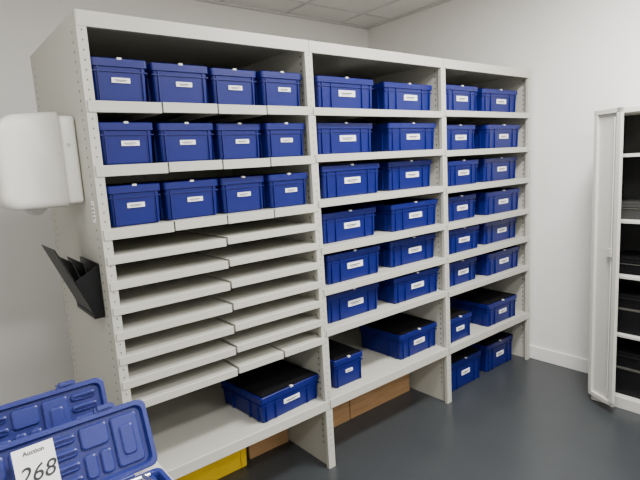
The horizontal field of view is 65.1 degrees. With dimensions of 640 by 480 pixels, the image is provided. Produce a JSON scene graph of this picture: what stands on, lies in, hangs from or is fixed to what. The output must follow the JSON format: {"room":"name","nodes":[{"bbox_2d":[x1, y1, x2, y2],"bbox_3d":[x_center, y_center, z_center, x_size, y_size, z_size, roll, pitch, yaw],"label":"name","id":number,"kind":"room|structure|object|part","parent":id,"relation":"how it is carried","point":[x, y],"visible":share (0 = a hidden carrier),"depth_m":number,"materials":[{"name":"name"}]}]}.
{"room":"storage room","nodes":[
{"label":"storage room","id":0,"kind":"room"},
{"bbox_2d":[0,0,367,404],"bbox_3d":[-1.334,-0.286,3.513,4.932,2.818,0.100,-10,11,-38],"label":"wall","id":1,"kind":"structure","parent":0,"point":[35,351],"depth_m":3.14,"materials":[{"name":"paint"}]},
{"bbox_2d":[194,0,451,28],"bbox_3d":[0.452,-1.477,1.005,4.932,0.120,6.032,-10,11,-38],"label":"ceiling","id":2,"kind":"structure","parent":0,"point":[364,14],"depth_m":4.10,"materials":[{"name":"tile"}]},
{"bbox_2d":[217,354,639,479],"bbox_3d":[0.620,1.393,1.442,4.932,0.100,6.032,-10,11,-38],"label":"floor","id":3,"kind":"structure","parent":0,"point":[522,419],"depth_m":2.83,"materials":[{"name":"concrete"}]},
{"bbox_2d":[135,462,172,479],"bbox_3d":[-0.837,1.070,0.923,1.225,0.862,0.760,-10,11,-38],"label":"work table","id":4,"kind":"object","parent":3,"relation":"on","point":[157,465],"visible":0.05,"depth_m":1.23,"materials":[{"name":"ceramic"}]},
{"bbox_2d":[0,378,107,444],"bbox_3d":[-0.690,0.486,1.147,0.440,0.203,0.224,-10,11,-38],"label":"tool case","id":5,"kind":"object","parent":4,"relation":"on","point":[70,400],"visible":0.32,"depth_m":1.25,"materials":[{"name":"blue plastic"}]},
{"bbox_2d":[0,399,171,479],"bbox_3d":[-0.513,0.501,0.983,0.440,0.203,0.277,-10,11,-38],"label":"tool case","id":6,"kind":"object","parent":4,"relation":"on","point":[113,442],"visible":0.83,"depth_m":1.12,"materials":[{"name":"blue plastic"}]},
{"bbox_2d":[11,438,60,479],"bbox_3d":[-0.558,0.466,0.994,0.074,0.113,0.042,-11,11,-40],"label":"number card","id":7,"kind":"object","parent":6,"relation":"in","point":[38,461],"visible":1,"depth_m":1.00,"materials":[{"name":"paper"}]},
{"bbox_2d":[176,448,246,479],"bbox_3d":[-0.666,1.103,2.607,0.540,0.270,0.250,-10,11,-38],"label":"crate","id":8,"kind":"object","parent":3,"relation":"on","point":[220,468],"visible":0.06,"depth_m":2.59,"materials":[{"name":"plastic"}]},
{"bbox_2d":[248,429,287,458],"bbox_3d":[-0.297,1.035,2.811,0.258,0.300,0.020,-10,11,-38],"label":"cardboard box","id":9,"kind":"object","parent":3,"relation":"on","point":[256,449],"visible":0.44,"depth_m":2.81,"materials":[{"name":"brown cardboard"}]},
{"bbox_2d":[30,9,530,479],"bbox_3d":[0.140,0.035,3.086,3.002,2.141,0.804,-10,11,-38],"label":"metal shelving unit","id":10,"kind":"object","parent":3,"relation":"on","point":[191,305],"visible":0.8,"depth_m":2.35,"materials":[{"name":"metal"}]},
{"bbox_2d":[0,111,83,214],"bbox_3d":[-1.097,-0.286,1.916,0.268,0.374,0.310,-10,11,-38],"label":"paper towel dispenser","id":11,"kind":"object","parent":10,"relation":"attached to","point":[40,166],"visible":1,"depth_m":1.79,"materials":[{"name":"plastic"}]},
{"bbox_2d":[25,208,47,214],"bbox_3d":[-1.083,-0.111,1.907,0.064,0.028,0.174,-10,11,-38],"label":"outlet","id":12,"kind":"object","parent":11,"relation":"attached to","point":[34,211],"depth_m":1.85,"materials":[{"name":"white plastic"}]},
{"bbox_2d":[42,245,104,318],"bbox_3d":[-0.964,0.156,1.954,0.140,0.280,0.260,-10,11,-38],"label":"holder","id":13,"kind":"object","parent":10,"relation":"attached to","point":[82,278],"visible":1,"depth_m":1.90,"materials":[{"name":"black plastic"}]},
{"bbox_2d":[90,57,146,101],"bbox_3d":[-0.886,-0.605,2.030,0.204,0.155,0.522,-10,11,-38],"label":"storage box","id":14,"kind":"object","parent":10,"relation":"on","point":[114,79],"visible":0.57,"depth_m":1.83,"materials":[{"name":"blue plastic"}]},
{"bbox_2d":[98,121,152,165],"bbox_3d":[-0.873,-0.382,2.064,0.204,0.155,0.522,-10,11,-37],"label":"storage box","id":15,"kind":"object","parent":10,"relation":"in","point":[125,142],"visible":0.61,"depth_m":1.86,"materials":[{"name":"blue plastic"}]},
{"bbox_2d":[106,183,160,226],"bbox_3d":[-0.860,-0.155,2.099,0.204,0.155,0.522,-10,11,-39],"label":"storage box","id":16,"kind":"object","parent":10,"relation":"in","point":[129,204],"visible":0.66,"depth_m":1.90,"materials":[{"name":"blue plastic"}]},
{"bbox_2d":[122,179,217,219],"bbox_3d":[-0.680,-0.190,2.257,0.239,0.155,0.522,-10,11,-38],"label":"storage box","id":17,"kind":"object","parent":10,"relation":"in","point":[178,199],"visible":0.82,"depth_m":2.05,"materials":[{"name":"blue plastic"}]},
{"bbox_2d":[145,62,207,103],"bbox_3d":[-0.707,-0.640,2.189,0.239,0.155,0.522,-10,11,-38],"label":"storage box","id":18,"kind":"object","parent":10,"relation":"on","point":[164,82],"visible":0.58,"depth_m":1.98,"materials":[{"name":"blue plastic"}]},
{"bbox_2d":[151,122,212,162],"bbox_3d":[-0.694,-0.417,2.223,0.239,0.155,0.522,-10,11,-38],"label":"storage box","id":19,"kind":"object","parent":10,"relation":"in","point":[186,141],"visible":0.66,"depth_m":2.02,"materials":[{"name":"blue plastic"}]},
{"bbox_2d":[178,175,263,212],"bbox_3d":[-0.497,-0.225,2.419,0.223,0.155,0.522,-10,11,-38],"label":"storage box","id":20,"kind":"object","parent":10,"relation":"in","point":[234,193],"visible":0.62,"depth_m":2.21,"materials":[{"name":"blue plastic"}]},
{"bbox_2d":[206,68,255,104],"bbox_3d":[-0.523,-0.675,2.350,0.223,0.155,0.522,-10,11,-38],"label":"storage box","id":21,"kind":"object","parent":10,"relation":"on","point":[233,86],"visible":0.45,"depth_m":2.14,"materials":[{"name":"blue plastic"}]},
{"bbox_2d":[211,123,260,159],"bbox_3d":[-0.510,-0.452,2.384,0.223,0.155,0.522,-10,11,-39],"label":"storage box","id":22,"kind":"object","parent":10,"relation":"in","point":[230,141],"visible":0.52,"depth_m":2.18,"materials":[{"name":"blue plastic"}]},
{"bbox_2d":[223,172,306,207],"bbox_3d":[-0.302,-0.256,2.544,0.223,0.155,0.522,-10,11,-38],"label":"storage box","id":23,"kind":"object","parent":10,"relation":"in","point":[281,189],"visible":0.61,"depth_m":2.33,"materials":[{"name":"blue plastic"}]},
{"bbox_2d":[221,359,318,422],"bbox_3d":[-0.258,0.764,2.606,0.375,0.140,0.362,-11,12,-42],"label":"storage box","id":24,"kind":"object","parent":10,"relation":"in","point":[266,392],"visible":0.91,"depth_m":2.50,"materials":[{"name":"blue plastic"}]},
{"bbox_2d":[254,71,300,105],"bbox_3d":[-0.328,-0.706,2.475,0.223,0.155,0.522,-10,11,-38],"label":"storage box","id":25,"kind":"object","parent":10,"relation":"on","point":[272,88],"visible":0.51,"depth_m":2.26,"materials":[{"name":"blue plastic"}]},
{"bbox_2d":[256,122,304,158],"bbox_3d":[-0.315,-0.483,2.509,0.223,0.155,0.522,-10,11,-39],"label":"storage box","id":26,"kind":"object","parent":10,"relation":"in","point":[285,139],"visible":0.52,"depth_m":2.30,"materials":[{"name":"blue plastic"}]},
{"bbox_2d":[313,75,372,108],"bbox_3d":[-0.018,-0.760,2.720,0.387,0.157,0.502,-10,11,-38],"label":"storage box","id":27,"kind":"object","parent":10,"relation":"on","point":[329,91],"visible":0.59,"depth_m":2.51,"materials":[{"name":"blue plastic"}]},
{"bbox_2d":[316,122,371,154],"bbox_3d":[-0.018,-0.545,2.769,0.387,0.157,0.502,-10,11,-38],"label":"storage box","id":28,"kind":"object","parent":10,"relation":"in","point":[332,138],"visible":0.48,"depth_m":2.57,"materials":[{"name":"blue plastic"}]},
{"bbox_2d":[328,339,362,387],"bbox_3d":[0.037,0.689,2.891,0.215,0.168,0.402,-10,11,-38],"label":"storage box","id":29,"kind":"object","parent":10,"relation":"in","point":[345,360],"visible":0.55,"depth_m":2.74,"materials":[{"name":"blue plastic"}]},
{"bbox_2d":[318,163,378,198],"bbox_3d":[0.015,-0.332,2.792,0.407,0.163,0.502,-10,11,-38],"label":"storage box","id":30,"kind":"object","parent":10,"relation":"in","point":[349,179],"visible":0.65,"depth_m":2.59,"materials":[{"name":"blue plastic"}]},
{"bbox_2d":[321,205,375,243],"bbox_3d":[0.008,-0.101,2.836,0.387,0.157,0.502,-10,11,-38],"label":"storage box","id":31,"kind":"object","parent":10,"relation":"in","point":[339,222],"visible":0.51,"depth_m":2.65,"materials":[{"name":"blue plastic"}]},
{"bbox_2d":[324,244,379,284],"bbox_3d":[0.033,0.108,2.852,0.387,0.157,0.502,-10,11,-38],"label":"storage box","id":32,"kind":"object","parent":10,"relation":"in","point":[344,265],"visible":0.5,"depth_m":2.65,"materials":[{"name":"blue plastic"}]},
{"bbox_2d":[326,282,378,323],"bbox_3d":[0.032,0.316,2.900,0.387,0.157,0.502,-10,11,-38],"label":"storage box","id":33,"kind":"object","parent":10,"relation":"in","point":[342,305],"visible":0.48,"depth_m":2.70,"materials":[{"name":"blue plastic"}]},
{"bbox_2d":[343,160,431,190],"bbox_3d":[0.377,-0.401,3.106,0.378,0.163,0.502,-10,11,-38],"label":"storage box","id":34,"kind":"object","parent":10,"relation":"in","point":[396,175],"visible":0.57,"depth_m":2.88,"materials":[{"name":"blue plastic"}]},
{"bbox_2d":[343,198,436,231],"bbox_3d":[0.407,-0.168,3.129,0.410,0.157,0.502,-10,11,-38],"label":"storage box","id":35,"kind":"object","parent":10,"relation":"in","point":[394,214],"visible":0.64,"depth_m":2.92,"materials":[{"name":"blue plastic"}]},
{"bbox_2d":[359,313,436,359],"bbox_3d":[0.506,0.609,3.252,0.360,0.165,0.362,-10,11,-39],"label":"storage box","id":36,"kind":"object","parent":10,"relation":"in","point":[400,336],"visible":0.93,"depth_m":3.15,"materials":[{"name":"blue plastic"}]},
{"bbox_2d":[372,82,431,110],"bbox_3d":[0.355,-0.831,3.043,0.410,0.157,0.502,-10,11,-38],"label":"storage box","id":37,"kind":"object","parent":10,"relation":"on","point":[385,95],"visible":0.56,"depth_m":2.81,"materials":[{"name":"blue plastic"}]},
{"bbox_2d":[371,122,435,151],"bbox_3d":[0.381,-0.613,3.061,0.410,0.157,0.502,-10,11,-38],"label":"storage box","id":38,"kind":"object","parent":10,"relation":"in","point":[385,137],"visible":0.58,"depth_m":2.84,"materials":[{"name":"blue plastic"}]},
{"bbox_2d":[377,232,434,267],"bbox_3d":[0.406,0.037,3.176,0.410,0.157,0.502,-10,11,-38],"label":"storage box","id":39,"kind":"object","parent":10,"relation":"in","point":[394,253],"visible":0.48,"depth_m":2.95,"materials":[{"name":"blue plastic"}]},
{"bbox_2d":[377,266,438,303],"bbox_3d":[0.431,0.248,3.192,0.410,0.157,0.502,-10,11,-38],"label":"storage box","id":40,"kind":"object","parent":10,"relation":"in","point":[402,288],"visible":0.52,"depth_m":2.97,"materials":[{"name":"blue plastic"}]},
{"bbox_2d":[446,124,474,149],"bbox_3d":[0.743,-0.671,3.363,0.330,0.158,0.482,-10,11,-38],"label":"storage box","id":41,"kind":"object","parent":10,"relation":"in","point":[459,137],"visible":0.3,"depth_m":3.18,"materials":[{"name":"blue plastic"}]},
{"bbox_2d":[450,307,471,342],"bbox_3d":[0.789,0.557,3.465,0.255,0.170,0.442,-10,11,-38],"label":"storage box","id":42,"kind":"object","parent":10,"relation":"in","point":[459,319],"visible":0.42,"depth_m":3.31,"materials":[{"name":"blue plastic"}]},
{"bbox_2d":[446,85,477,110],"bbox_3d":[0.742,-0.902,3.312,0.330,0.158,0.482,-10,11,-37],"label":"storage box","id":43,"kind":"object","parent":10,"relation":"on","point":[458,98],"visible":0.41,"depth_m":3.12,"materials":[{"name":"blue plastic"}]},
{"bbox_2d":[448,193,475,221],"bbox_3d":[0.768,-0.229,3.431,0.330,0.158,0.482,-10,11,-39],"label":"storage box","id":44,"kind":"object","parent":10,"relation":"in","point":[460,206],"visible":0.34,"depth_m":3.26,"materials":[{"name":"blue plastic"}]},
{"bbox_2d":[447,159,477,185],"bbox_3d":[0.768,-0.450,3.381,0.330,0.158,0.482,-10,11,-39],"label":"storage box","id":45,"kind":"object","parent":10,"relation":"in","point":[459,172],"visible":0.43,"depth_m":3.19,"materials":[{"name":"blue plastic"}]},
{"bbox_2d":[449,256,476,286],"bbox_3d":[0.793,0.191,3.494,0.330,0.158,0.482,-10,11,-39],"label":"storage box","id":46,"kind":"object","parent":10,"relation":"in","point":[460,271],"visible":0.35,"depth_m":3.32,"materials":[{"name":"blue plastic"}]},
{"bbox_2d":[448,225,478,254],"bbox_3d":[0.793,-0.024,3.446,0.330,0.158,0.482,-10,11,-38],"label":"storage box","id":47,"kind":"object","parent":10,"relation":"in","point":[461,239],"visible":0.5,"depth_m":3.26,"materials":[{"name":"blue plastic"}]},
{"bbox_2d":[447,157,516,181],"bbox_3d":[1.117,-0.517,3.685,0.425,0.158,0.482,-10,11,-39],"label":"storage box","id":48,"kind":"object","parent":10,"relation":"in","point":[501,168],"visible":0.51,"depth_m":3.47,"materials":[{"name":"blue plastic"}]},
{"bbox_2d":[450,288,516,326],"bbox_3d":[1.182,0.486,3.778,0.380,0.170,0.442,-10,11,-38],"label":"storage box","id":49,"kind":"object","parent":10,"relation":"in","point":[488,307],"visible":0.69,"depth_m":3.62,"materials":[{"name":"blue plastic"}]},
{"bbox_2d":[452,188,519,214],"bbox_3d":[1.143,-0.292,3.704,0.425,0.158,0.482,-10,11,-38],"label":"storage box","id":50,"kind":"object","parent":10,"relation":"in","point":[488,201],"visible":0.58,"depth_m":3.50,"materials":[{"name":"blue plastic"}]},
{"bbox_2d":[476,88,516,111],"bbox_3d":[1.091,-0.969,3.616,0.425,0.158,0.482,-10,11,-37],"label":"storage box","id":51,"kind":"object","parent":10,"relation":"on","point":[488,100],"visible":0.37,"depth_m":3.40,"materials":[{"name":"blue plastic"}]},
{"bbox_2d":[476,216,516,244],"bbox_3d":[1.142,-0.091,3.750,0.425,0.158,0.482,-10,11,-38],"label":"storage box","id":52,"kind":"object","parent":10,"relation":"in","point":[502,229],"visible":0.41,"depth_m":3.53,"materials":[{"name":"blue plastic"}]},
{"bbox_2d":[474,124,519,148],"bbox_3d":[1.117,-0.735,3.636,0.425,0.158,0.482,-10,11,-39],"label":"storage box","id":53,"kind":"object","parent":10,"relation":"in","point":[485,136],"visible":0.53,"depth_m":3.40,"materials":[{"name":"blue plastic"}]},
{"bbox_2d":[475,245,518,275],"bbox_3d":[1.167,0.127,3.768,0.425,0.158,0.482,-10,11,-39],"label":"storage box","id":54,"kind":"object","parent":10,"relation":"in","point":[493,262],"visible":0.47,"depth_m":3.54,"materials":[{"name":"blue plastic"}]},
{"bbox_2d":[332,373,409,427],"bbox_3d":[0.241,0.947,3.150,0.940,0.310,0.020,-10,11,-38],"label":"cardboard box","id":55,"kind":"object","parent":3,"relation":"on","point":[356,406],"visible":0.35,"depth_m":3.21,"materials":[{"name":"brown cardboard"}]},
{"bbox_2d":[451,346,480,391],"bbox_3d":[0.870,0.886,3.636,0.370,0.210,0.452,-10,11,-38],"label":"storage box","id":56,"kind":"object","parent":3,"relation":"on","point":[465,362],"visible":0.3,"depth_m":3.48,"materials":[{"name":"blue plastic"}]},
{"bbox_2d":[468,331,512,371],"bbox_3d":[1.208,0.823,3.919,0.360,0.210,0.452,-10,11,-38],"label":"storage box","id":57,"kind":"object","parent":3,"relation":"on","point":[496,349],"visible":0.47,"depth_m":3.72,"materials":[{"name":"blue plastic"}]},
{"bbox_2d":[588,106,639,413],"bbox_3d":[2.013,0.174,2.621,0.745,1.790,1.124,-10,11,-38],"label":"tall cabinet","id":58,"kind":"object","parent":3,"relation":"on","point":[616,156],"visible":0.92,"depth_m":2.97,"materials":[{"name":"metal"}]},
{"bbox_3d":[1.668,0.122,2.944,0.026,1.736,0.200,-5,9,-11],"label":"door","id":59,"kind":"part","parent":58,"relation":"part of","materials":[{"name":"metal"}]},
{"bbox_2d":[615,337,639,398],"bbox_3d":[1.996,0.801,3.098,0.286,0.269,0.350,-10,11,-38],"label":"equipment case","id":60,"kind":"object","parent":58,"relation":"in","point":[627,379],"visible":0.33,"depth_m":3.05,"materials":[{"name":"plastic"}]},
{"bbox_2d":[617,283,639,335],"bbox_3d":[1.950,0.428,3.073,0.286,0.239,0.290,-10,11,-38],"label":"equipment case","id":61,"kind":"object","parent":58,"relation":"in","point":[628,318],"visible":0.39,"depth_m":3.00,"materials":[{"name":"plastic"}]},
{"bbox_2d":[619,250,639,275],"bbox_3d":[1.956,0.142,3.016,0.266,0.099,0.300,-10,11,-38],"label":"equipment case","id":62,"kind":"object","parent":58,"relation":"in","point":[629,260],"visible":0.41,"depth_m":2.98,"materials":[{"name":"plastic"}]},
{"bbox_2d":[621,198,639,219],"bbox_3d":[1.918,-0.186,2.990,0.266,0.099,0.240,-10,11,-38],"label":"bin","id":63,"kind":"object","parent":58,"relation":"in","point":[630,207],"visible":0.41,"depth_m":2.93,"materials":[{"name":"grey plastic"}]},
{"bbox_2d":[368,0,639,359],"bbox_3d":[2.438,-0.380,2.675,0.100,2.818,5.932,-10,11,-38],"label":"wall","id":64,"kind":"structure","parent":0,"point":[582,57],"depth_m":3.54,"materials":[{"name":"paint"}]},
{"bbox_2d":[529,345,588,372],"bbox_3d":[2.440,0.965,2.883,0.014,0.100,5.832,-10,11,-38],"label":"baseboard","id":65,"kind":"structure","parent":64,"relation":"attached to","point":[553,357],"depth_m":3.70,"materials":[{"name":"paint"}]}
]}

